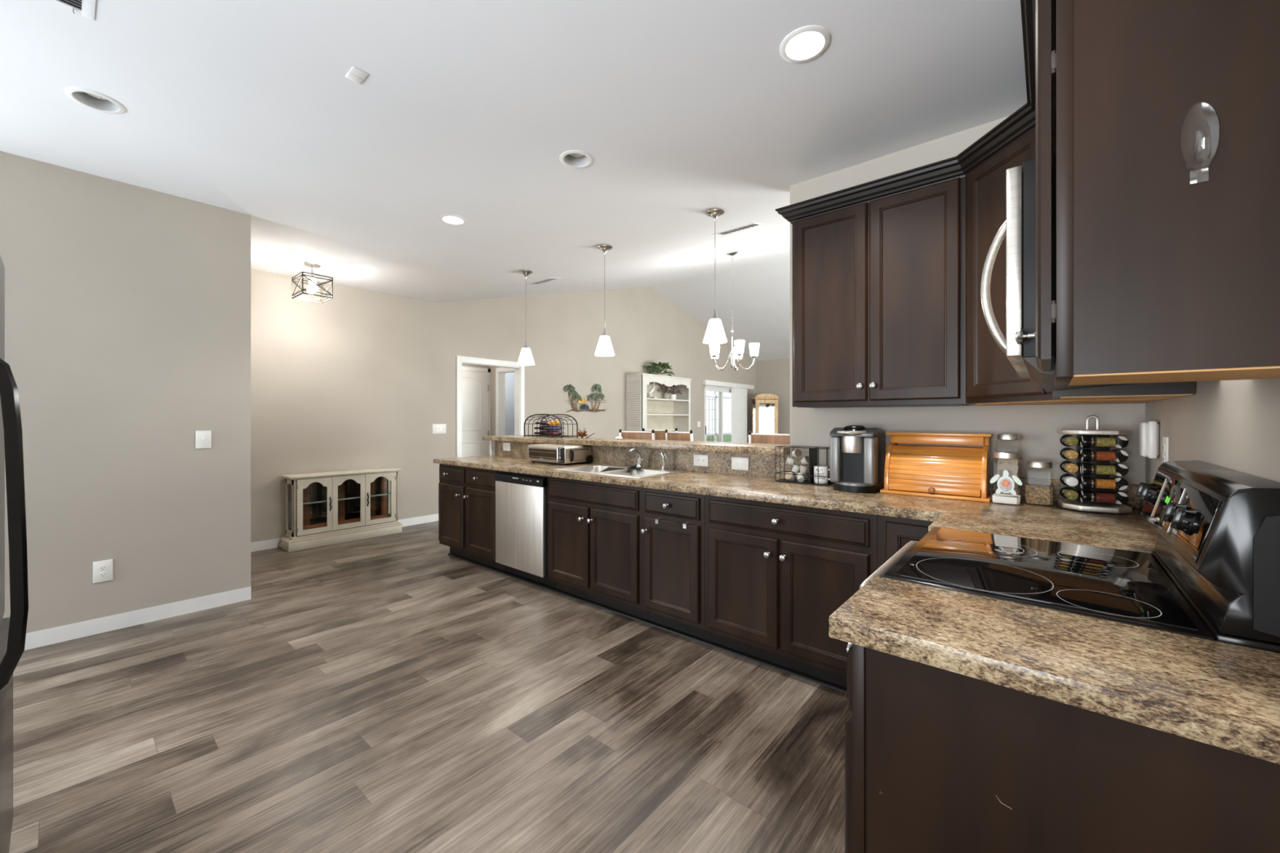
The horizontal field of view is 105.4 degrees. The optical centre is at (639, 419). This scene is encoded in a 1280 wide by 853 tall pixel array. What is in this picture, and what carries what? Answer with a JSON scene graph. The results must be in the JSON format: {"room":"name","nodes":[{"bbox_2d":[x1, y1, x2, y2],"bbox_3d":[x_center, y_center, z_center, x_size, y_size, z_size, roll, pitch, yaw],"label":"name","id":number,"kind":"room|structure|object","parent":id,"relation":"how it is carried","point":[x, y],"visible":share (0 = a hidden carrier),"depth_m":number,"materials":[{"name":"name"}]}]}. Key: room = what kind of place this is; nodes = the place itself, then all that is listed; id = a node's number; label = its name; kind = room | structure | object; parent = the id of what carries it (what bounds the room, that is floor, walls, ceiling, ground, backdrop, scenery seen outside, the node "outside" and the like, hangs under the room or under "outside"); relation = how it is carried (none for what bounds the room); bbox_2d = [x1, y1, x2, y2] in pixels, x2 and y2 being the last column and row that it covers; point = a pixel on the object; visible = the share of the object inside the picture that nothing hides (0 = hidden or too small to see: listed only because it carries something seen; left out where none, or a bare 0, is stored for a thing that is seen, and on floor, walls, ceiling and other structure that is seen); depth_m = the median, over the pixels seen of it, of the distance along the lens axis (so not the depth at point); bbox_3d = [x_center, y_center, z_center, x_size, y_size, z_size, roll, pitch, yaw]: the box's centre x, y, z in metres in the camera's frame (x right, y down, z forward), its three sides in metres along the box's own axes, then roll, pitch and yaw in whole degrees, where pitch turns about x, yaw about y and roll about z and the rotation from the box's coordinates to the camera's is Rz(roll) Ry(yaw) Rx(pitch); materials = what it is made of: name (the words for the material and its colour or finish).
{"room":"kitchen","nodes":[
{"label":"kitchen","id":0,"kind":"room"},
{"bbox_2d":[0,151,250,633],"bbox_3d":[-4.794,-0.088,2.384,1.570,2.778,4.290,0,0,40],"label":"wall","id":1,"kind":"structure","parent":0,"point":[127,306],"depth_m":3.03,"materials":[{"name":"paint"}]},
{"bbox_2d":[93,559,112,583],"bbox_3d":[-3.272,0.926,2.969,0.009,0.128,0.082,0,0,40],"label":"wall outlet","id":2,"kind":"object","parent":1,"relation":"attached to","point":[102,570],"visible":1,"depth_m":2.97,"materials":[{"name":"plastic"}]},
{"bbox_2d":[195,431,211,448],"bbox_3d":[-2.973,0.138,3.320,0.016,0.120,0.080,0,0,40],"label":"light switch","id":3,"kind":"object","parent":1,"relation":"attached to","point":[203,438],"visible":1,"depth_m":3.32,"materials":[{"name":"plastic"}]},
{"bbox_2d":[24,513,438,650],"bbox_3d":[-3.942,1.254,3.413,1.591,0.094,6.560,0,0,40],"label":"baseboard","id":4,"kind":"structure","parent":1,"relation":"attached to","point":[39,638],"depth_m":3.13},
{"bbox_2d":[8,520,851,852],"bbox_3d":[0.192,1.351,5.518,11.200,0.100,15.500,0,0,40],"label":"floor","id":5,"kind":"structure","parent":0,"point":[393,693],"depth_m":2.06,"materials":[{"name":"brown wood"}]},
{"bbox_2d":[0,255,28,852],"bbox_3d":[-1.834,0.396,0.951,0.908,1.750,0.820,0,0,40],"label":"refrigerator","id":6,"kind":"object","parent":5,"relation":"on","point":[13,628],"visible":1,"depth_m":0.97,"materials":[{"name":"metal"}]},
{"bbox_2d":[277,466,402,551],"bbox_3d":[-3.202,0.933,5.261,0.281,0.735,1.130,0,0,40],"label":"display cabinet","id":7,"kind":"object","parent":5,"relation":"on","point":[323,508],"visible":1,"depth_m":5.20,"materials":[{"name":"paint"}]},
{"bbox_2d":[288,475,387,530],"bbox_3d":[-3.294,0.876,5.365,0.006,0.550,0.984,0,0,40],"label":"doors","id":8,"kind":"structure","parent":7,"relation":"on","point":[352,506],"depth_m":5.39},
{"bbox_2d":[288,491,391,504],"bbox_3d":[-3.210,0.851,5.294,0.206,0.008,0.980,0,0,40],"label":"glass shelf","id":9,"kind":"object","parent":7,"relation":"attached to","point":[319,499],"depth_m":5.24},
{"bbox_2d":[438,463,507,572],"bbox_3d":[-1.387,0.861,4.593,0.970,0.880,0.657,0,0,40],"label":"base cabinet","id":10,"kind":"object","parent":5,"relation":"on","point":[466,495],"visible":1,"depth_m":4.35,"materials":[{"name":"brown wood"}]},
{"bbox_2d":[494,471,555,587],"bbox_3d":[-0.762,0.854,4.068,0.654,0.855,0.617,0,0,40],"label":"dishwasher","id":11,"kind":"object","parent":5,"relation":"on","point":[522,500],"visible":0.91,"depth_m":3.81,"materials":[{"name":"metal"}]},
{"bbox_2d":[548,476,648,620],"bbox_3d":[-0.163,0.861,3.566,0.910,0.880,0.657,0,0,40],"label":"base cabinet","id":12,"kind":"object","parent":5,"relation":"on","point":[595,535],"visible":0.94,"depth_m":3.31,"materials":[{"name":"brown wood"}]},
{"bbox_2d":[618,429,654,439],"bbox_3d":[0.073,0.696,4.642,0.400,1.210,0.415,0,0,33],"label":"bar chair","id":13,"kind":"object","parent":5,"relation":"on","point":[624,434],"visible":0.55,"depth_m":4.47,"materials":[{"name":"brown wood"}]},
{"bbox_2d":[448,552,846,693],"bbox_3d":[-0.238,1.293,3.349,4.190,0.016,0.020,0,0,40],"label":"trim","id":14,"kind":"structure","parent":5,"relation":"on","point":[753,658],"depth_m":2.94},
{"bbox_2d":[625,373,691,431],"bbox_3d":[0.414,0.237,9.427,0.485,2.128,1.555,0,0,40],"label":"bookcase","id":15,"kind":"object","parent":5,"relation":"on","point":[660,413],"visible":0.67,"depth_m":9.53,"materials":[{"name":"paint"}]},
{"bbox_2d":[642,361,674,376],"bbox_3d":[0.389,-0.962,9.391,0.580,0.268,0.609,0,0,40],"label":"potted plant","id":16,"kind":"object","parent":15,"relation":"on","point":[663,366],"visible":0.89,"depth_m":9.33,"materials":[{"name":"green plant"}]},
{"bbox_2d":[660,384,683,399],"bbox_3d":[0.642,-0.569,9.676,0.446,0.357,0.445,0,0,-29],"label":"potted plant","id":17,"kind":"object","parent":15,"relation":"on","point":[673,396],"visible":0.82,"depth_m":9.62,"materials":[{"name":"plant"}]},
{"bbox_2d":[642,427,677,439],"bbox_3d":[0.163,0.696,5.306,0.400,1.210,0.415,0,0,-14],"label":"bar chair","id":18,"kind":"object","parent":5,"relation":"on","point":[659,434],"visible":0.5,"depth_m":5.12,"materials":[{"name":"brown wood"}]},
{"bbox_2d":[640,487,711,641],"bbox_3d":[0.364,0.861,3.123,0.462,0.880,0.657,0,0,40],"label":"base cabinet","id":19,"kind":"object","parent":5,"relation":"on","point":[673,555],"visible":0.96,"depth_m":2.89,"materials":[{"name":"brown wood"}]},
{"bbox_2d":[665,429,693,440],"bbox_3d":[0.505,0.696,4.437,0.415,1.210,0.400,0,0,-33],"label":"bar chair","id":20,"kind":"object","parent":5,"relation":"on","point":[677,436],"visible":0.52,"depth_m":4.32,"materials":[{"name":"brown wood"}]},
{"bbox_2d":[751,393,778,434],"bbox_3d":[3.147,0.331,12.297,0.610,1.940,0.360,0,0,-5],"label":"curio cabinet","id":21,"kind":"object","parent":5,"relation":"on","point":[762,405],"visible":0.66,"depth_m":12.44,"materials":[{"name":"brown wood"}]},
{"bbox_2d":[752,400,772,433],"bbox_3d":[3.132,0.331,12.470,0.570,1.660,0.012,0,0,-5],"label":"mirror","id":22,"kind":"object","parent":21,"relation":"on","point":[765,409],"depth_m":12.47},
{"bbox_2d":[747,431,790,444],"bbox_3d":[1.138,0.696,3.879,0.415,1.210,0.400,0,0,-44],"label":"bar chair","id":23,"kind":"object","parent":5,"relation":"on","point":[772,438],"visible":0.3,"depth_m":3.75,"materials":[{"name":"brown wood"}]},
{"bbox_2d":[704,494,877,687],"bbox_3d":[0.889,0.861,2.683,0.906,0.880,0.657,0,0,40],"label":"base cabinet","id":24,"kind":"object","parent":5,"relation":"on","point":[775,574],"visible":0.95,"depth_m":2.45,"materials":[{"name":"brown wood"}]},
{"bbox_2d":[877,515,933,568],"bbox_3d":[1.482,0.861,1.981,0.900,0.880,0.960,0,0,40],"label":"base cabinet","id":25,"kind":"object","parent":5,"relation":"on","point":[894,533],"visible":0.1,"depth_m":2.12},
{"bbox_2d":[433,455,1159,554],"bbox_3d":[-0.017,0.401,3.264,4.848,0.040,0.998,0,0,40],"label":"countertop","id":26,"kind":"structure","parent":25,"relation":"on","point":[1131,531],"depth_m":2.17,"materials":[{"name":"stone"}]},
{"bbox_2d":[530,460,587,464],"bbox_3d":[-0.707,0.368,4.268,0.456,0.010,0.260,0,0,40],"label":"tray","id":27,"kind":"object","parent":26,"relation":"on","point":[566,462],"depth_m":4.11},
{"bbox_2d":[527,443,592,465],"bbox_3d":[-0.712,0.302,4.262,0.554,0.158,0.324,0,0,40],"label":"toaster oven","id":28,"kind":"object","parent":26,"relation":"on","point":[562,454],"visible":0.97,"depth_m":4.13,"materials":[{"name":"metal"}]},
{"bbox_2d":[553,464,687,478],"bbox_3d":[-0.157,0.472,3.611,0.853,0.190,0.540,0,0,40],"label":"sink","id":29,"kind":"object","parent":26,"relation":"in","point":[595,469],"visible":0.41,"depth_m":3.64,"materials":[{"name":"metal"}]},
{"bbox_2d":[775,445,833,485],"bbox_3d":[0.991,0.273,2.927,0.319,0.213,0.132,0,0,40],"label":"wire basket","id":30,"kind":"object","parent":26,"relation":"on","point":[812,451],"visible":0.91,"depth_m":2.89,"materials":[{"name":"black metal"}]},
{"bbox_2d":[777,479,832,484],"bbox_3d":[0.991,0.377,2.927,0.315,0.002,0.128,0,0,40],"label":"tray","id":31,"kind":"object","parent":30,"relation":"on","point":[806,482],"depth_m":2.88,"materials":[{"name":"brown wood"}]},
{"bbox_2d":[813,465,829,484],"bbox_3d":[1.067,0.326,2.846,0.084,0.100,0.108,0,0,-19],"label":"coffee mug","id":32,"kind":"object","parent":30,"relation":"in","point":[823,470],"visible":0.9,"depth_m":2.82,"materials":[{"name":"ceramic"}]},
{"bbox_2d":[829,425,884,493],"bbox_3d":[1.170,0.206,2.632,0.220,0.350,0.302,0,0,37],"label":"coffee maker","id":33,"kind":"object","parent":26,"relation":"on","point":[856,452],"visible":1,"depth_m":2.56,"materials":[{"name":"metal"}]},
{"bbox_2d":[835,480,875,486],"bbox_3d":[1.128,0.341,2.576,0.200,0.012,0.093,0,0,37],"label":"drip tray","id":34,"kind":"object","parent":33,"relation":"on","point":[837,483],"depth_m":2.55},
{"bbox_2d":[880,431,993,502],"bbox_3d":[1.488,0.225,2.455,0.464,0.312,0.234,0,0,40],"label":"bread box","id":35,"kind":"object","parent":26,"relation":"on","point":[944,465],"visible":0.98,"depth_m":2.41,"materials":[{"name":"brown wood"}]},
{"bbox_2d":[990,451,1022,505],"bbox_3d":[1.666,0.265,2.214,0.115,0.232,0.108,0,0,40],"label":"storage jar","id":36,"kind":"object","parent":26,"relation":"on","point":[1006,484],"visible":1,"depth_m":2.18,"materials":[{"name":"clear glass"}]},
{"bbox_2d":[999,478,1012,491],"bbox_3d":[1.632,0.293,2.173,0.048,0.060,0.001,0,0,40],"label":"print","id":37,"kind":"object","parent":36,"relation":"attached to","point":[1005,484],"depth_m":2.17},
{"bbox_2d":[995,433,1022,495],"bbox_3d":[1.749,0.225,2.312,0.096,0.312,0.096,0,0,40],"label":"storage jar","id":38,"kind":"object","parent":26,"relation":"on","point":[1013,466],"visible":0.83,"depth_m":2.28,"materials":[{"name":"clear glass"}]},
{"bbox_2d":[1024,460,1053,506],"bbox_3d":[1.797,0.285,2.193,0.100,0.192,0.100,0,0,40],"label":"storage jar","id":39,"kind":"object","parent":26,"relation":"on","point":[1037,494],"visible":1,"depth_m":2.16,"materials":[{"name":"clear glass"}]},
{"bbox_2d":[1057,415,1132,513],"bbox_3d":[1.916,0.182,2.063,0.216,0.398,0.216,0,0,32],"label":"spice rack","id":40,"kind":"object","parent":26,"relation":"on","point":[1076,504],"visible":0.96,"depth_m":2.02,"materials":[{"name":"metal"}]},
{"bbox_2d":[1059,486,1079,500],"bbox_3d":[1.851,0.321,2.099,0.053,0.053,0.104,0,0,32],"label":"spice jar","id":41,"kind":"object","parent":40,"relation":"on","point":[1067,492],"visible":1,"depth_m":2.07,"materials":[{"name":"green glass"}]},
{"bbox_2d":[1059,473,1079,486],"bbox_3d":[1.851,0.264,2.099,0.053,0.053,0.104,0,0,32],"label":"spice jar","id":42,"kind":"object","parent":40,"relation":"on","point":[1067,479],"visible":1,"depth_m":2.07,"materials":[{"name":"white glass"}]},
{"bbox_2d":[1059,460,1079,473],"bbox_3d":[1.851,0.207,2.099,0.053,0.053,0.104,0,0,32],"label":"spice jar","id":43,"kind":"object","parent":40,"relation":"on","point":[1067,466],"visible":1,"depth_m":2.07,"materials":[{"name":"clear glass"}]},
{"bbox_2d":[1059,447,1079,459],"bbox_3d":[1.851,0.150,2.099,0.053,0.053,0.104,0,0,32],"label":"spice jar","id":44,"kind":"object","parent":40,"relation":"on","point":[1067,453],"visible":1,"depth_m":2.07,"materials":[{"name":"clear glass"}]},
{"bbox_2d":[1059,434,1079,446],"bbox_3d":[1.851,0.093,2.099,0.053,0.053,0.104,0,0,32],"label":"spice jar","id":45,"kind":"object","parent":40,"relation":"on","point":[1067,440],"visible":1,"depth_m":2.07,"materials":[{"name":"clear glass"}]},
{"bbox_2d":[1080,489,1116,503],"bbox_3d":[1.880,0.321,1.998,0.104,0.053,0.053,0,0,32],"label":"spice jar","id":46,"kind":"object","parent":40,"relation":"on","point":[1086,496],"visible":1,"depth_m":1.99,"materials":[{"name":"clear glass"}]},
{"bbox_2d":[1080,476,1116,489],"bbox_3d":[1.880,0.264,1.998,0.104,0.053,0.053,0,0,32],"label":"spice jar","id":47,"kind":"object","parent":40,"relation":"on","point":[1086,482],"visible":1,"depth_m":1.99,"materials":[{"name":"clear glass"}]},
{"bbox_2d":[1080,462,1116,475],"bbox_3d":[1.880,0.207,1.998,0.104,0.053,0.053,0,0,32],"label":"spice jar","id":48,"kind":"object","parent":40,"relation":"on","point":[1086,468],"visible":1,"depth_m":1.99,"materials":[{"name":"clear glass"}]},
{"bbox_2d":[1080,448,1116,462],"bbox_3d":[1.880,0.150,1.998,0.104,0.053,0.053,0,0,32],"label":"spice jar","id":49,"kind":"object","parent":40,"relation":"on","point":[1086,455],"visible":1,"depth_m":1.99,"materials":[{"name":"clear glass"}]},
{"bbox_2d":[1080,435,1116,448],"bbox_3d":[1.880,0.093,1.998,0.104,0.053,0.053,0,0,32],"label":"spice jar","id":50,"kind":"object","parent":40,"relation":"on","point":[1086,441],"visible":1,"depth_m":1.99,"materials":[{"name":"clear glass"}]},
{"bbox_2d":[1110,489,1128,504],"bbox_3d":[1.981,0.321,2.027,0.053,0.053,0.104,0,0,32],"label":"spice jar","id":51,"kind":"object","parent":40,"relation":"on","point":[1122,498],"visible":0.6,"depth_m":1.98,"materials":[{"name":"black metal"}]},
{"bbox_2d":[1110,476,1128,490],"bbox_3d":[1.981,0.264,2.027,0.053,0.053,0.104,0,0,32],"label":"spice jar","id":52,"kind":"object","parent":40,"relation":"on","point":[1122,484],"visible":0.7,"depth_m":1.98,"materials":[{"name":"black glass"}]},
{"bbox_2d":[1110,462,1128,476],"bbox_3d":[1.981,0.207,2.027,0.053,0.053,0.104,0,0,32],"label":"spice jar","id":53,"kind":"object","parent":40,"relation":"on","point":[1122,469],"visible":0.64,"depth_m":1.98,"materials":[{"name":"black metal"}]},
{"bbox_2d":[1110,448,1128,462],"bbox_3d":[1.981,0.150,2.027,0.053,0.053,0.104,0,0,32],"label":"spice jar","id":54,"kind":"object","parent":40,"relation":"on","point":[1122,455],"visible":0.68,"depth_m":1.98,"materials":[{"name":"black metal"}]},
{"bbox_2d":[1110,435,1128,448],"bbox_3d":[1.981,0.093,2.027,0.053,0.053,0.104,0,0,32],"label":"spice jar","id":55,"kind":"object","parent":40,"relation":"on","point":[1122,442],"visible":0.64,"depth_m":1.98,"materials":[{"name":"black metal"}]},
{"bbox_2d":[844,642,1279,852],"bbox_3d":[0.707,0.861,0.876,0.647,0.880,0.306,0,0,40],"label":"base cabinet","id":56,"kind":"object","parent":5,"relation":"on","point":[937,760],"visible":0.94,"depth_m":0.77,"materials":[{"name":"brown wood"}]},
{"bbox_2d":[828,575,1279,764],"bbox_3d":[0.713,0.401,0.860,0.639,0.040,0.324,0,0,40],"label":"countertop","id":57,"kind":"structure","parent":56,"relation":"on","point":[1218,694],"depth_m":0.78,"materials":[{"name":"stone"}]},
{"bbox_2d":[859,460,1279,653],"bbox_3d":[1.024,0.676,1.273,0.694,1.130,0.703,0,0,40],"label":"range","id":58,"kind":"object","parent":5,"relation":"on","point":[1212,571],"visible":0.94,"depth_m":1.02,"materials":[{"name":"black glass"}]},
{"bbox_2d":[462,364,497,435],"bbox_3d":[-2.535,0.051,7.153,0.860,2.500,1.500,0,0,40],"label":"wall","id":59,"kind":"structure","parent":0,"point":[492,368],"depth_m":7.74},
{"bbox_2d":[462,370,488,457],"bbox_3d":[-2.634,0.281,7.435,0.103,2.040,0.765,0,0,40],"label":"door","id":60,"kind":"structure","parent":59,"relation":"in","point":[475,387],"depth_m":7.54,"materials":[{"name":"white wood"}]},
{"bbox_2d":[462,366,490,455],"bbox_3d":[-2.680,0.246,7.449,0.018,2.110,0.888,0,0,40],"label":"trim","id":61,"kind":"structure","parent":59,"relation":"attached to","point":[464,368],"depth_m":7.76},
{"bbox_2d":[250,268,755,542],"bbox_3d":[-0.508,-0.674,8.807,0.120,3.950,11.300,0,0,40],"label":"wall","id":62,"kind":"structure","parent":0,"point":[356,379],"depth_m":5.97,"materials":[{"name":"paint"}]},
{"bbox_2d":[432,423,446,434],"bbox_3d":[-2.570,0.123,6.243,0.016,0.125,0.185,0,0,40],"label":"light switch","id":63,"kind":"object","parent":62,"relation":"attached to","point":[438,428],"visible":1,"depth_m":6.25,"materials":[{"name":"plastic"}]},
{"bbox_2d":[456,355,524,457],"bbox_3d":[-2.117,0.230,6.879,0.143,2.142,1.083,0,0,40],"label":"trim","id":64,"kind":"structure","parent":62,"relation":"attached to","point":[519,370],"depth_m":6.93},
{"bbox_2d":[564,383,607,412],"bbox_3d":[-0.902,-0.371,8.204,0.034,0.501,1.011,0,0,40],"label":"wall art","id":65,"kind":"object","parent":62,"relation":"attached to","point":[581,400],"visible":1,"depth_m":8.17,"materials":[{"name":"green metal"}]},
{"bbox_2d":[704,385,731,442],"bbox_3d":[1.950,0.261,11.725,0.095,2.080,1.630,0,0,40],"label":"door","id":66,"kind":"structure","parent":62,"relation":"in","point":[721,390],"depth_m":11.70,"materials":[{"name":"white wood"}]},
{"bbox_2d":[702,379,754,442],"bbox_3d":[2.181,0.194,11.825,0.110,2.155,2.320,0,0,40],"label":"vertical blind","id":67,"kind":"object","parent":62,"relation":"attached to","point":[739,391],"visible":0.76,"depth_m":12.07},
{"bbox_2d":[505,372,514,435],"bbox_3d":[-2.002,0.051,8.357,1.590,2.500,1.170,0,0,40],"label":"wall","id":68,"kind":"structure","parent":0,"point":[509,377],"depth_m":8.97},
{"bbox_2d":[495,367,514,435],"bbox_3d":[-2.022,0.246,7.539,0.550,2.110,0.128,0,0,40],"label":"trim","id":69,"kind":"structure","parent":68,"relation":"attached to","point":[500,372],"depth_m":7.66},
{"bbox_2d":[0,0,1026,360],"bbox_3d":[0.192,-2.113,5.518,11.200,1.272,15.500,0,0,40],"label":"ceiling","id":70,"kind":"structure","parent":0,"point":[468,109],"depth_m":2.36,"materials":[{"name":"paint"}]},
{"bbox_2d":[44,0,96,20],"bbox_3d":[-2.014,-1.470,1.537,0.350,0.015,0.400,0,0,40],"label":"ceiling vent","id":71,"kind":"object","parent":70,"relation":"in","point":[86,8],"visible":1,"depth_m":1.74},
{"bbox_2d":[64,86,126,114],"bbox_3d":[-2.522,-1.517,2.260,0.192,0.092,0.192,0,0,40],"label":"recessed light","id":72,"kind":"object","parent":70,"relation":"in","point":[91,99],"visible":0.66,"depth_m":2.28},
{"bbox_2d":[291,262,333,303],"bbox_3d":[-3.113,-1.312,4.629,0.309,0.330,0.249,0,0,40],"label":"ceiling light","id":73,"kind":"object","parent":70,"relation":"hanging from","point":[313,287],"visible":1,"depth_m":4.60,"materials":[{"name":"silver metal"}]},
{"bbox_2d":[345,66,368,84],"bbox_3d":[-1.214,-1.474,2.089,0.090,0.006,0.060,0,0,40],"label":"ceiling plate","id":74,"kind":"object","parent":70,"relation":"attached to","point":[355,74],"visible":1,"depth_m":2.08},
{"bbox_2d":[439,213,466,225],"bbox_3d":[-1.383,-1.517,3.604,0.192,0.092,0.192,0,0,40],"label":"recessed light","id":75,"kind":"object","parent":70,"relation":"in","point":[454,220],"visible":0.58,"depth_m":3.65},
{"bbox_2d":[517,269,534,365],"bbox_3d":[-1.140,-1.013,4.872,0.172,0.928,0.172,0,0,40],"label":"pendant light","id":76,"kind":"object","parent":70,"relation":"hanging from","point":[526,357],"visible":1,"depth_m":4.83,"materials":[{"name":"glass"}]},
{"bbox_2d":[559,150,593,168],"bbox_3d":[-0.361,-1.517,2.767,0.192,0.092,0.192,0,0,40],"label":"recessed light","id":77,"kind":"object","parent":70,"relation":"in","point":[571,158],"visible":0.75,"depth_m":2.81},
{"bbox_2d":[594,244,614,356],"bbox_3d":[-0.302,-1.013,4.170,0.172,0.928,0.172,0,0,40],"label":"pendant light","id":78,"kind":"object","parent":70,"relation":"hanging from","point":[604,348],"visible":1,"depth_m":4.13,"materials":[{"name":"glass"}]},
{"bbox_2d":[702,208,727,343],"bbox_3d":[0.534,-1.013,3.468,0.172,0.928,0.172,0,0,40],"label":"pendant light","id":79,"kind":"object","parent":70,"relation":"hanging from","point":[714,334],"visible":1,"depth_m":3.43,"materials":[{"name":"glass"}]},
{"bbox_2d":[709,250,759,370],"bbox_3d":[1.123,-1.343,5.988,0.620,1.471,0.627,0,0,40],"label":"chandelier","id":80,"kind":"object","parent":70,"relation":"hanging from","point":[714,348],"visible":0.98,"depth_m":5.90,"materials":[{"name":"glass"}]},
{"bbox_2d":[711,222,764,235],"bbox_3d":[0.870,-1.690,4.335,0.420,0.052,0.194,0,0,40],"label":"ceiling vent","id":81,"kind":"object","parent":70,"relation":"in","point":[753,224],"visible":1,"depth_m":4.32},
{"bbox_2d":[779,25,831,62],"bbox_3d":[0.650,-1.517,1.922,0.192,0.092,0.192,0,0,40],"label":"recessed light","id":82,"kind":"object","parent":70,"relation":"in","point":[806,43],"visible":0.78,"depth_m":1.95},
{"bbox_2d":[755,358,790,434],"bbox_3d":[6.268,-0.134,10.418,8.190,2.870,0.120,0,0,40],"label":"wall","id":83,"kind":"structure","parent":0,"point":[772,376],"depth_m":12.58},
{"bbox_2d":[790,115,1145,484],"bbox_3d":[1.589,-0.088,2.625,1.570,2.778,0.120,0,0,40],"label":"wall","id":84,"kind":"structure","parent":0,"point":[1037,425],"depth_m":2.52,"materials":[{"name":"paint"}]},
{"bbox_2d":[792,177,972,408],"bbox_3d":[1.254,-0.600,2.582,0.818,1.063,0.369,0,0,40],"label":"upper cabinet","id":85,"kind":"object","parent":84,"relation":"attached to","point":[879,286],"visible":1,"depth_m":2.43,"materials":[{"name":"brown wood"}]},
{"bbox_2d":[775,0,1035,224],"bbox_3d":[1.091,-1.143,1.771,0.841,0.077,2.493,0,0,5],"label":"crown molding","id":86,"kind":"structure","parent":85,"relation":"attached to","point":[1023,121],"depth_m":2.21,"materials":[{"name":"wood"}]},
{"bbox_2d":[788,463,1139,508],"bbox_3d":[1.543,0.330,2.571,1.567,0.102,0.020,0,0,40],"label":"backsplash","id":87,"kind":"structure","parent":84,"relation":"attached to","point":[1133,502],"depth_m":2.24,"materials":[{"name":"stone"}]},
{"bbox_2d":[1145,378,1279,484],"bbox_3d":[0.184,-0.088,-0.364,0.120,2.778,6.480,0,0,40],"label":"wall","id":88,"kind":"structure","parent":0,"point":[1231,424],"depth_m":1.13,"materials":[{"name":"paint"}]},
{"bbox_2d":[1051,0,1054,154],"bbox_3d":[1.176,-0.843,1.196,0.361,0.576,0.718,0,0,40],"label":"upper cabinet","id":89,"kind":"object","parent":88,"relation":"attached to","point":[1052,1],"visible":0.02,"depth_m":1.01,"materials":[{"name":"brown wood"}]},
{"bbox_2d":[980,154,1141,390],"bbox_3d":[1.142,-0.319,1.222,0.441,0.455,0.712,0,0,40],"label":"microwave","id":90,"kind":"object","parent":89,"relation":"attached to","point":[1019,228],"visible":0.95,"depth_m":1.04,"materials":[{"name":"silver metal"}]},
{"bbox_2d":[966,127,1168,405],"bbox_3d":[1.718,-0.600,2.028,0.600,1.063,0.622,0,0,40],"label":"upper cabinet","id":91,"kind":"object","parent":88,"relation":"attached to","point":[992,380],"visible":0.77,"depth_m":2.06,"materials":[{"name":"brown wood"}]},
{"bbox_2d":[1044,381,1195,400],"bbox_3d":[1.509,-0.600,1.592,0.361,1.063,0.312,0,0,40],"label":"upper cabinet","id":92,"kind":"object","parent":88,"relation":"attached to","point":[1166,389],"visible":0.06,"depth_m":1.45,"materials":[{"name":"brown wood"}]},
{"bbox_2d":[1014,0,1279,386],"bbox_3d":[0.854,-0.600,0.817,0.367,1.063,0.272,0,0,40],"label":"upper cabinet","id":93,"kind":"object","parent":88,"relation":"attached to","point":[1162,275],"visible":1,"depth_m":0.72,"materials":[{"name":"brown wood"}]},
{"bbox_2d":[1139,421,1159,458],"bbox_3d":[1.932,0.076,1.851,0.046,0.140,0.120,0,0,40],"label":"plug","id":94,"kind":"object","parent":88,"relation":"attached to","point":[1148,430],"visible":1,"depth_m":1.81,"materials":[{"name":"plastic"}]},
{"bbox_2d":[1162,436,1168,462],"bbox_3d":[1.828,0.121,1.697,0.009,0.120,0.075,0,0,40],"label":"wall outlet","id":95,"kind":"object","parent":88,"relation":"attached to","point":[1165,439],"visible":0.87,"depth_m":1.68,"materials":[{"name":"plastic"}]},
{"bbox_3d":[-0.258,0.761,4.193,3.275,1.080,0.108,0,0,40],"label":"wall","id":96,"kind":"structure","parent":0,"visible":0},
{"bbox_2d":[481,435,790,454],"bbox_3d":[-0.246,0.199,4.263,3.342,0.043,0.465,0,0,40],"label":"bar ledge","id":97,"kind":"object","parent":96,"relation":"on","point":[721,446],"visible":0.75,"depth_m":3.73,"materials":[{"name":"stone"}]},
{"bbox_2d":[524,413,577,438],"bbox_3d":[-0.893,0.061,4.848,0.583,0.232,0.213,0,0,40],"label":"wine rack","id":98,"kind":"object","parent":97,"relation":"on","point":[561,436],"visible":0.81,"depth_m":4.78,"materials":[{"name":"black metal"}]},
{"bbox_2d":[495,440,790,479],"bbox_3d":[-0.289,0.301,4.135,3.242,0.160,0.020,0,0,40],"label":"backsplash","id":99,"kind":"structure","parent":96,"relation":"attached to","point":[763,465],"depth_m":3.63,"materials":[{"name":"stone"}]},
{"bbox_2d":[693,454,708,466],"bbox_3d":[0.436,0.296,3.503,0.125,0.082,0.016,0,0,40],"label":"light switch","id":100,"kind":"object","parent":99,"relation":"attached to","point":[699,460],"visible":1,"depth_m":3.50,"materials":[{"name":"plastic"}]},
{"bbox_2d":[731,457,748,470],"bbox_3d":[0.678,0.301,3.304,0.128,0.085,0.009,0,0,40],"label":"wall outlet","id":101,"kind":"object","parent":99,"relation":"attached to","point":[737,463],"visible":1,"depth_m":3.30,"materials":[{"name":"plastic"}]},
{"label":"outside","id":102,"kind":"structure","parent":0,"visible":0},
{"bbox_2d":[706,434,731,442],"bbox_3d":[-9.892,1.486,27.882,29.000,0.130,50.000,0,0,40],"label":"lawn","id":103,"kind":"structure","parent":102,"point":[727,437],"depth_m":36.41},
{"bbox_3d":[1.028,1.371,14.542,4.880,0.100,8.400,0,0,40],"label":"ground","id":104,"kind":"structure","parent":0,"visible":0},
{"bbox_2d":[706,391,731,441],"bbox_3d":[1.061,0.061,14.644,0.060,2.520,6.600,0,0,40],"label":"screen","id":105,"kind":"object","parent":104,"relation":"on","point":[715,397],"visible":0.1,"depth_m":16.37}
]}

